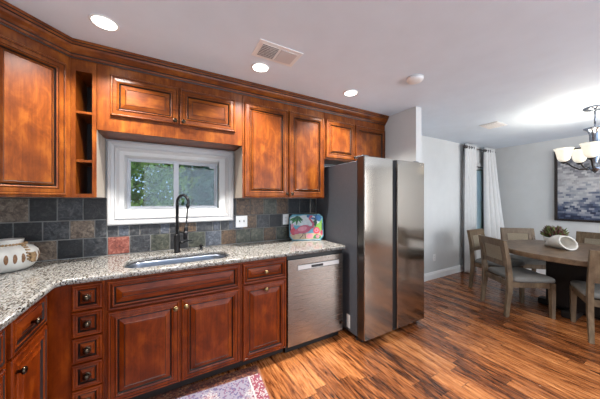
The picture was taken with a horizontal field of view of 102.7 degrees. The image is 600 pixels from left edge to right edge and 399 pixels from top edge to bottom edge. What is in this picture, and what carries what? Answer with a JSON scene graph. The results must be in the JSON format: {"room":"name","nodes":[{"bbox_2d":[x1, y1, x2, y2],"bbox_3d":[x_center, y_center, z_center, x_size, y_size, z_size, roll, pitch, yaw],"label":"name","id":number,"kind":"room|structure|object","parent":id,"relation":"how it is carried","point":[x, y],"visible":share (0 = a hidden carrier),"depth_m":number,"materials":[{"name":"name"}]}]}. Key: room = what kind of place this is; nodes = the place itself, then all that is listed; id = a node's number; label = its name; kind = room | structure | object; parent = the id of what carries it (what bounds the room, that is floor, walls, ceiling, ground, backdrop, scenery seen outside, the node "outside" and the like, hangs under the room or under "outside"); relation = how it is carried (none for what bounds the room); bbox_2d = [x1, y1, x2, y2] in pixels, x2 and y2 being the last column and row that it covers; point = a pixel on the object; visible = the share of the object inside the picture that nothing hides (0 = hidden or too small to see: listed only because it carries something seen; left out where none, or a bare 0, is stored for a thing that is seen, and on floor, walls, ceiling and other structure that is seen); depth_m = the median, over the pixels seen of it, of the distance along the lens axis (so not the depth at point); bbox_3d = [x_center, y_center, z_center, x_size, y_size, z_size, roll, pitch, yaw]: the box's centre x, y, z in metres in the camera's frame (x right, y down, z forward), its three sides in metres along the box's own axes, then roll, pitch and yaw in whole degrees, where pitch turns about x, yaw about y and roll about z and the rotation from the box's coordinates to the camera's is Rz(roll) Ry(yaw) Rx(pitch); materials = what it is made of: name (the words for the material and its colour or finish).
{"room":"kitchen","nodes":[
{"label":"kitchen","id":0,"kind":"room"},
{"bbox_2d":[0,135,482,324],"bbox_3d":[0.882,0.152,3.439,7.550,2.440,0.150,0,0,-29],"label":"wall","id":1,"kind":"structure","parent":0,"point":[442,160],"depth_m":4.17,"materials":[{"name":"grey paint"}]},
{"bbox_2d":[0,24,72,197],"bbox_3d":[-1.820,-0.537,1.473,0.608,1.046,0.606,0,0,-29],"label":"upper cabinet","id":2,"kind":"object","parent":1,"relation":"attached to","point":[34,76],"visible":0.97,"depth_m":1.43,"materials":[{"name":"brown wood"}]},
{"bbox_2d":[70,58,105,197],"bbox_3d":[-1.571,-0.537,1.793,0.138,1.046,0.295,0,0,-29],"label":"upper cabinet","id":3,"kind":"object","parent":1,"relation":"attached to","point":[87,144],"visible":0.87,"depth_m":1.70,"materials":[{"name":"brown wood"}]},
{"bbox_2d":[0,198,315,260],"bbox_3d":[-1.021,0.221,2.275,2.788,0.468,0.012,0,0,-29],"label":"backsplash","id":4,"kind":"structure","parent":1,"relation":"attached to","point":[61,228],"depth_m":1.96,"materials":[{"name":"grey tile"}]},
{"bbox_2d":[236,216,246,226],"bbox_3d":[-0.605,0.229,2.494,0.120,0.118,0.014,0,0,-29],"label":"light switch","id":5,"kind":"object","parent":4,"relation":"attached to","point":[241,221],"visible":1,"depth_m":2.49,"materials":[{"name":"white plastic"}]},
{"bbox_2d":[283,214,288,224],"bbox_3d":[-0.163,0.227,2.747,0.074,0.118,0.007,0,0,-29],"label":"wall outlet","id":6,"kind":"object","parent":4,"relation":"attached to","point":[285,216],"visible":1,"depth_m":2.74,"materials":[{"name":"white plastic"}]},
{"bbox_2d":[97,63,241,150],"bbox_3d":[-1.044,-0.777,2.058,1.037,0.566,0.348,0,0,-29],"label":"upper cabinet","id":7,"kind":"object","parent":1,"relation":"attached to","point":[133,106],"visible":0.94,"depth_m":1.91,"materials":[{"name":"brown wood"}]},
{"bbox_2d":[107,140,232,225],"bbox_3d":[-1.153,-0.137,2.252,1.017,0.697,0.144,0,0,-29],"label":"window","id":8,"kind":"structure","parent":1,"relation":"in","point":[114,147],"depth_m":2.15,"materials":[{"name":"white paint"}]},
{"bbox_2d":[234,95,323,197],"bbox_3d":[-0.192,-0.537,2.538,0.915,1.046,0.348,0,0,-29],"label":"upper cabinet","id":9,"kind":"object","parent":1,"relation":"attached to","point":[281,152],"visible":0.98,"depth_m":2.38,"materials":[{"name":"brown wood"}]},
{"bbox_2d":[324,113,384,164],"bbox_3d":[0.628,-0.754,2.999,0.960,0.612,0.348,0,0,-29],"label":"upper cabinet","id":10,"kind":"object","parent":1,"relation":"attached to","point":[345,138],"visible":0.59,"depth_m":2.83,"materials":[{"name":"brown wood"}]},
{"bbox_2d":[424,264,462,281],"bbox_3d":[2.561,1.310,4.288,3.459,0.125,0.016,0,0,-29],"label":"baseboard","id":11,"kind":"structure","parent":1,"relation":"attached to","point":[448,271],"depth_m":4.26,"materials":[{"name":"white plastic"}]},
{"bbox_2d":[462,161,482,245],"bbox_3d":[3.494,0.077,4.885,0.980,1.630,0.150,0,0,-29],"label":"window","id":12,"kind":"structure","parent":1,"relation":"in","point":[478,164],"depth_m":4.58,"materials":[{"name":"white paint"}]},
{"bbox_2d":[476,167,482,228],"bbox_3d":[3.496,0.072,4.881,0.828,1.476,0.040,0,0,-29],"label":"window blind","id":13,"kind":"object","parent":12,"relation":"attached to","point":[479,173],"visible":0.21,"depth_m":5.02,"materials":[{"name":"white"}]},
{"bbox_3d":[3.535,-0.973,4.770,1.212,0.080,0.130,0,0,-29],"label":"curtain rod","id":14,"kind":"object","parent":1,"relation":"attached to","visible":0},
{"bbox_2d":[463,143,476,272],"bbox_3d":[3.246,0.156,4.559,0.374,2.408,0.103,0,0,-29],"label":"curtain","id":15,"kind":"object","parent":14,"relation":"hanging from","point":[470,154],"visible":0.8,"depth_m":4.51,"materials":[{"name":"fabric"}]},
{"bbox_2d":[483,147,503,238],"bbox_3d":[3.958,0.156,4.902,0.519,2.408,0.220,0,0,0],"label":"curtain","id":16,"kind":"object","parent":14,"relation":"hanging from","point":[492,210],"visible":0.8,"depth_m":4.86,"materials":[{"name":"fabric"}]},
{"bbox_2d":[5,0,599,148],"bbox_3d":[2.167,-1.143,1.156,7.550,0.150,5.390,0,0,-29],"label":"ceiling","id":17,"kind":"structure","parent":0,"point":[532,67],"depth_m":1.70,"materials":[{"name":"paint"}]},
{"bbox_2d":[88,13,119,31],"bbox_3d":[-1.179,-1.064,1.448,0.148,0.008,0.148,0,0,-29],"label":"recessed light","id":18,"kind":"object","parent":17,"relation":"in","point":[101,21],"visible":1,"depth_m":1.44,"materials":[{"name":"white plastic"}]},
{"bbox_2d":[251,62,269,72],"bbox_3d":[-0.319,-1.064,1.938,0.148,0.008,0.148,0,0,-29],"label":"recessed light","id":19,"kind":"object","parent":17,"relation":"in","point":[261,67],"visible":1,"depth_m":1.93,"materials":[{"name":"white"}]},
{"bbox_2d":[251,39,302,66],"bbox_3d":[-0.167,-1.063,1.759,0.330,0.009,0.200,0,0,-29],"label":"air vent","id":20,"kind":"object","parent":17,"relation":"attached to","point":[267,50],"visible":1,"depth_m":1.74,"materials":[{"name":"white plastic"}]},
{"bbox_2d":[257,44,279,58],"bbox_3d":[-0.230,-1.060,1.724,0.122,0.002,0.142,0,0,-29],"label":"grille","id":21,"kind":"object","parent":20,"relation":"attached to","point":[266,51],"depth_m":1.72,"materials":[{"name":"white plastic"}]},
{"bbox_2d":[343,90,357,95],"bbox_3d":[0.507,-1.064,2.402,0.148,0.008,0.148,0,0,-29],"label":"recessed light","id":22,"kind":"object","parent":17,"relation":"in","point":[348,92],"visible":1,"depth_m":2.40,"materials":[{"name":"white"}]},
{"bbox_2d":[406,74,423,84],"bbox_3d":[1.011,-1.049,2.109,0.139,0.036,0.139,0,0,-29],"label":"smoke detector","id":23,"kind":"object","parent":17,"relation":"attached to","point":[417,78],"visible":1,"depth_m":2.08,"materials":[{"name":"white plastic"}]},
{"bbox_2d":[479,121,506,128],"bbox_3d":[2.769,-1.059,3.439,0.320,0.016,0.220,0,0,-29],"label":"ceiling vent","id":24,"kind":"object","parent":17,"relation":"in","point":[496,124],"visible":1,"depth_m":3.42,"materials":[{"name":"white plastic"}]},
{"bbox_2d":[554,104,599,172],"bbox_3d":[3.390,-0.685,2.756,0.627,0.764,0.640,0,0,-29],"label":"chandelier","id":25,"kind":"object","parent":17,"relation":"hanging from","point":[591,149],"visible":1,"depth_m":2.76,"materials":[{"name":"white glass"}]},
{"bbox_2d":[173,267,599,398],"bbox_3d":[2.167,1.432,1.156,7.550,0.120,5.390,0,0,-29],"label":"floor","id":26,"kind":"structure","parent":0,"point":[463,346],"depth_m":2.08,"materials":[{"name":"brown wood"}]},
{"bbox_2d":[0,327,5,398],"bbox_3d":[-1.303,0.929,0.592,0.638,0.866,0.600,0,0,-29],"label":"base cabinet","id":27,"kind":"object","parent":26,"relation":"on","point":[3,331],"visible":0.77,"depth_m":0.96,"materials":[{"name":"brown wood"}]},
{"bbox_2d":[2,294,46,398],"bbox_3d":[-1.553,0.929,1.036,0.638,0.866,0.416,0,0,-29],"label":"base cabinet","id":28,"kind":"object","parent":26,"relation":"on","point":[26,336],"visible":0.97,"depth_m":1.13,"materials":[{"name":"brown wood"}]},
{"bbox_2d":[47,280,104,398],"bbox_3d":[-1.446,0.929,1.651,0.256,0.866,0.654,0,0,-29],"label":"base cabinet","id":29,"kind":"object","parent":26,"relation":"on","point":[75,312],"visible":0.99,"depth_m":1.40,"materials":[{"name":"brown wood"}]},
{"bbox_2d":[105,263,239,398],"bbox_3d":[-0.968,0.929,1.920,0.838,0.866,0.654,0,0,-29],"label":"base cabinet","id":30,"kind":"object","parent":26,"relation":"on","point":[167,331],"visible":0.98,"depth_m":1.64,"materials":[{"name":"brown wood"}]},
{"bbox_2d":[0,239,344,330],"bbox_3d":[-0.627,0.475,1.523,2.736,0.036,1.709,0,0,-29],"label":"countertop","id":31,"kind":"structure","parent":30,"relation":"on","point":[20,290],"depth_m":1.66,"materials":[{"name":"stone"}]},
{"bbox_2d":[0,238,39,272],"bbox_3d":[-1.893,0.358,1.559,0.290,0.198,0.286,0,0,-29],"label":"vase","id":32,"kind":"object","parent":31,"relation":"on","point":[16,254],"visible":1,"depth_m":1.52,"materials":[{"name":"ceramic"}]},
{"bbox_2d":[125,254,226,267],"bbox_3d":[-0.934,0.584,1.882,0.731,0.180,0.351,0,0,-29],"label":"sink","id":33,"kind":"object","parent":31,"relation":"in","point":[212,256],"visible":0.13,"depth_m":2.00,"materials":[{"name":"metal"}]},
{"bbox_2d":[174,194,192,252],"bbox_3d":[-1.014,0.205,2.067,0.158,0.503,0.076,0,0,4],"label":"faucet","id":34,"kind":"object","parent":31,"relation":"on","point":[177,242],"visible":1,"depth_m":2.06,"materials":[{"name":"black metal"}]},
{"bbox_2d":[289,214,323,240],"bbox_3d":[0.070,0.312,2.707,0.387,0.288,0.072,0,0,-6],"label":"serving tray","id":35,"kind":"object","parent":31,"relation":"on","point":[301,226],"visible":1,"depth_m":2.71,"materials":[{"name":"multicoloured plastic"}]},
{"bbox_2d":[147,365,271,398],"bbox_3d":[-0.722,1.368,1.381,1.185,0.008,0.780,0,0,-25],"label":"rug","id":36,"kind":"object","parent":26,"relation":"on","point":[246,383],"visible":1,"depth_m":1.73,"materials":[{"name":"multicoloured fabric"}]},
{"bbox_2d":[238,257,285,366],"bbox_3d":[-0.427,0.929,2.225,0.400,0.866,0.654,0,0,-29],"label":"base cabinet","id":37,"kind":"object","parent":26,"relation":"on","point":[262,282],"visible":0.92,"depth_m":1.96,"materials":[{"name":"brown wood"}]},
{"bbox_2d":[284,250,342,352],"bbox_3d":[0.016,0.933,2.484,0.616,0.870,0.606,0,0,-29],"label":"dishwasher","id":38,"kind":"object","parent":26,"relation":"on","point":[314,281],"visible":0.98,"depth_m":2.21,"materials":[{"name":"silver metal"}]},
{"bbox_2d":[317,155,423,341],"bbox_3d":[0.788,0.474,2.792,0.900,1.794,0.815,0,0,-29],"label":"refrigerator","id":39,"kind":"object","parent":26,"relation":"on","point":[373,207],"visible":0.87,"depth_m":2.41,"materials":[{"name":"grey metal"}]},
{"bbox_2d":[467,228,524,287],"bbox_3d":[2.958,0.925,3.634,0.480,0.891,0.569,0,0,-31],"label":"dining chair","id":40,"kind":"object","parent":26,"relation":"on","point":[473,238],"visible":0.51,"depth_m":3.70,"materials":[{"name":"brown wood"}]},
{"bbox_2d":[478,235,555,318],"bbox_3d":[2.683,0.925,3.005,0.569,0.891,0.480,0,0,6],"label":"dining chair","id":41,"kind":"object","parent":26,"relation":"on","point":[495,250],"visible":1,"depth_m":2.86,"materials":[{"name":"brown wood"}]},
{"bbox_2d":[500,227,545,278],"bbox_3d":[3.589,0.925,3.786,0.480,0.891,0.569,0,0,14],"label":"dining chair","id":42,"kind":"object","parent":26,"relation":"on","point":[506,233],"visible":0.27,"depth_m":3.98,"materials":[{"name":"brown wood"}]},
{"bbox_2d":[506,240,599,319],"bbox_3d":[3.368,0.991,2.916,1.516,0.758,1.516,0,0,-29],"label":"dining table","id":43,"kind":"object","parent":26,"relation":"on","point":[564,266],"visible":0.7,"depth_m":2.84,"materials":[{"name":"brown wood"}]},
{"bbox_2d":[544,235,577,249],"bbox_3d":[3.253,0.527,3.026,0.210,0.162,0.332,0,0,3],"label":"planter","id":44,"kind":"object","parent":43,"relation":"on","point":[558,241],"visible":1,"depth_m":2.96,"materials":[{"name":"white ceramic"}]},
{"bbox_2d":[540,225,569,240],"bbox_3d":[3.562,0.486,3.370,0.283,0.252,0.290,0,0,-29],"label":"potted succulent","id":45,"kind":"object","parent":44,"relation":"in","point":[548,231],"visible":0.79,"depth_m":3.33,"materials":[{"name":"green plant"}]},
{"bbox_2d":[569,250,599,343],"bbox_3d":[3.100,0.925,2.369,0.480,0.891,0.569,0,0,35],"label":"dining chair","id":46,"kind":"object","parent":26,"relation":"on","point":[587,290],"visible":1,"depth_m":2.30,"materials":[{"name":"brown wood"}]},
{"bbox_2d":[576,231,599,244],"bbox_3d":[4.064,0.925,3.296,0.569,0.891,0.480,0,0,-29],"label":"dining chair","id":47,"kind":"object","parent":26,"relation":"on","point":[581,237],"visible":0.09,"depth_m":3.51,"materials":[{"name":"brown wood"}]},
{"bbox_2d":[385,106,420,162],"bbox_3d":[1.189,0.152,3.096,0.102,2.440,0.748,0,0,-29],"label":"wall partition","id":48,"kind":"structure","parent":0,"point":[402,129],"depth_m":2.88,"materials":[{"name":"grey paint"}]},
{"bbox_2d":[0,0,388,124],"bbox_3d":[-0.276,-1.015,2.160,3.358,0.104,0.330,0,0,-29],"label":"crown molding","id":49,"kind":"structure","parent":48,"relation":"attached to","point":[12,17],"depth_m":1.84,"materials":[{"name":"brown wood"}]},
{"bbox_2d":[495,135,599,253],"bbox_3d":[5.391,0.152,2.970,0.150,2.440,5.090,0,0,-29],"label":"wall","id":50,"kind":"structure","parent":0,"point":[525,173],"depth_m":4.54,"materials":[{"name":"grey paint"}]},
{"bbox_2d":[526,268,545,274],"bbox_3d":[5.323,1.310,2.922,0.016,0.125,5.074,0,0,-29],"label":"baseboard","id":51,"kind":"structure","parent":50,"relation":"attached to","point":[541,271],"depth_m":4.43,"materials":[{"name":"white plastic"}]},
{"bbox_2d":[554,147,599,222],"bbox_3d":[4.847,-0.248,3.745,0.035,1.240,1.235,0,0,-29],"label":"framed picture","id":52,"kind":"object","parent":50,"relation":"attached to","point":[576,192],"visible":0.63,"depth_m":4.06,"materials":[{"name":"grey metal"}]},
{"label":"outside","id":53,"kind":"structure","parent":0,"visible":0},
{"bbox_3d":[-10.465,1.822,18.604,50.000,0.300,37.310,0,0,-29],"label":"ground","id":54,"kind":"structure","parent":53,"visible":0},
{"bbox_2d":[131,162,193,205],"bbox_3d":[-4.098,-0.339,5.113,3.095,4.066,3.052,0,0,1],"label":"tree","id":55,"kind":"object","parent":54,"relation":"on","point":[154,183],"visible":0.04,"depth_m":5.45,"materials":[{"name":"green plant"}]},
{"bbox_2d":[131,163,213,205],"bbox_3d":[-5.321,-1.597,10.386,5.921,6.843,6.046,0,0,42],"label":"tree","id":56,"kind":"object","parent":54,"relation":"on","point":[183,188],"visible":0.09,"depth_m":9.41,"materials":[{"name":"green plant"}]},
{"bbox_2d":[179,165,213,205],"bbox_3d":[-1.599,-0.448,6.391,3.210,4.252,2.989,0,0,-33],"label":"tree","id":57,"kind":"object","parent":54,"relation":"on","point":[206,188],"visible":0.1,"depth_m":5.68,"materials":[{"name":"green plant"}]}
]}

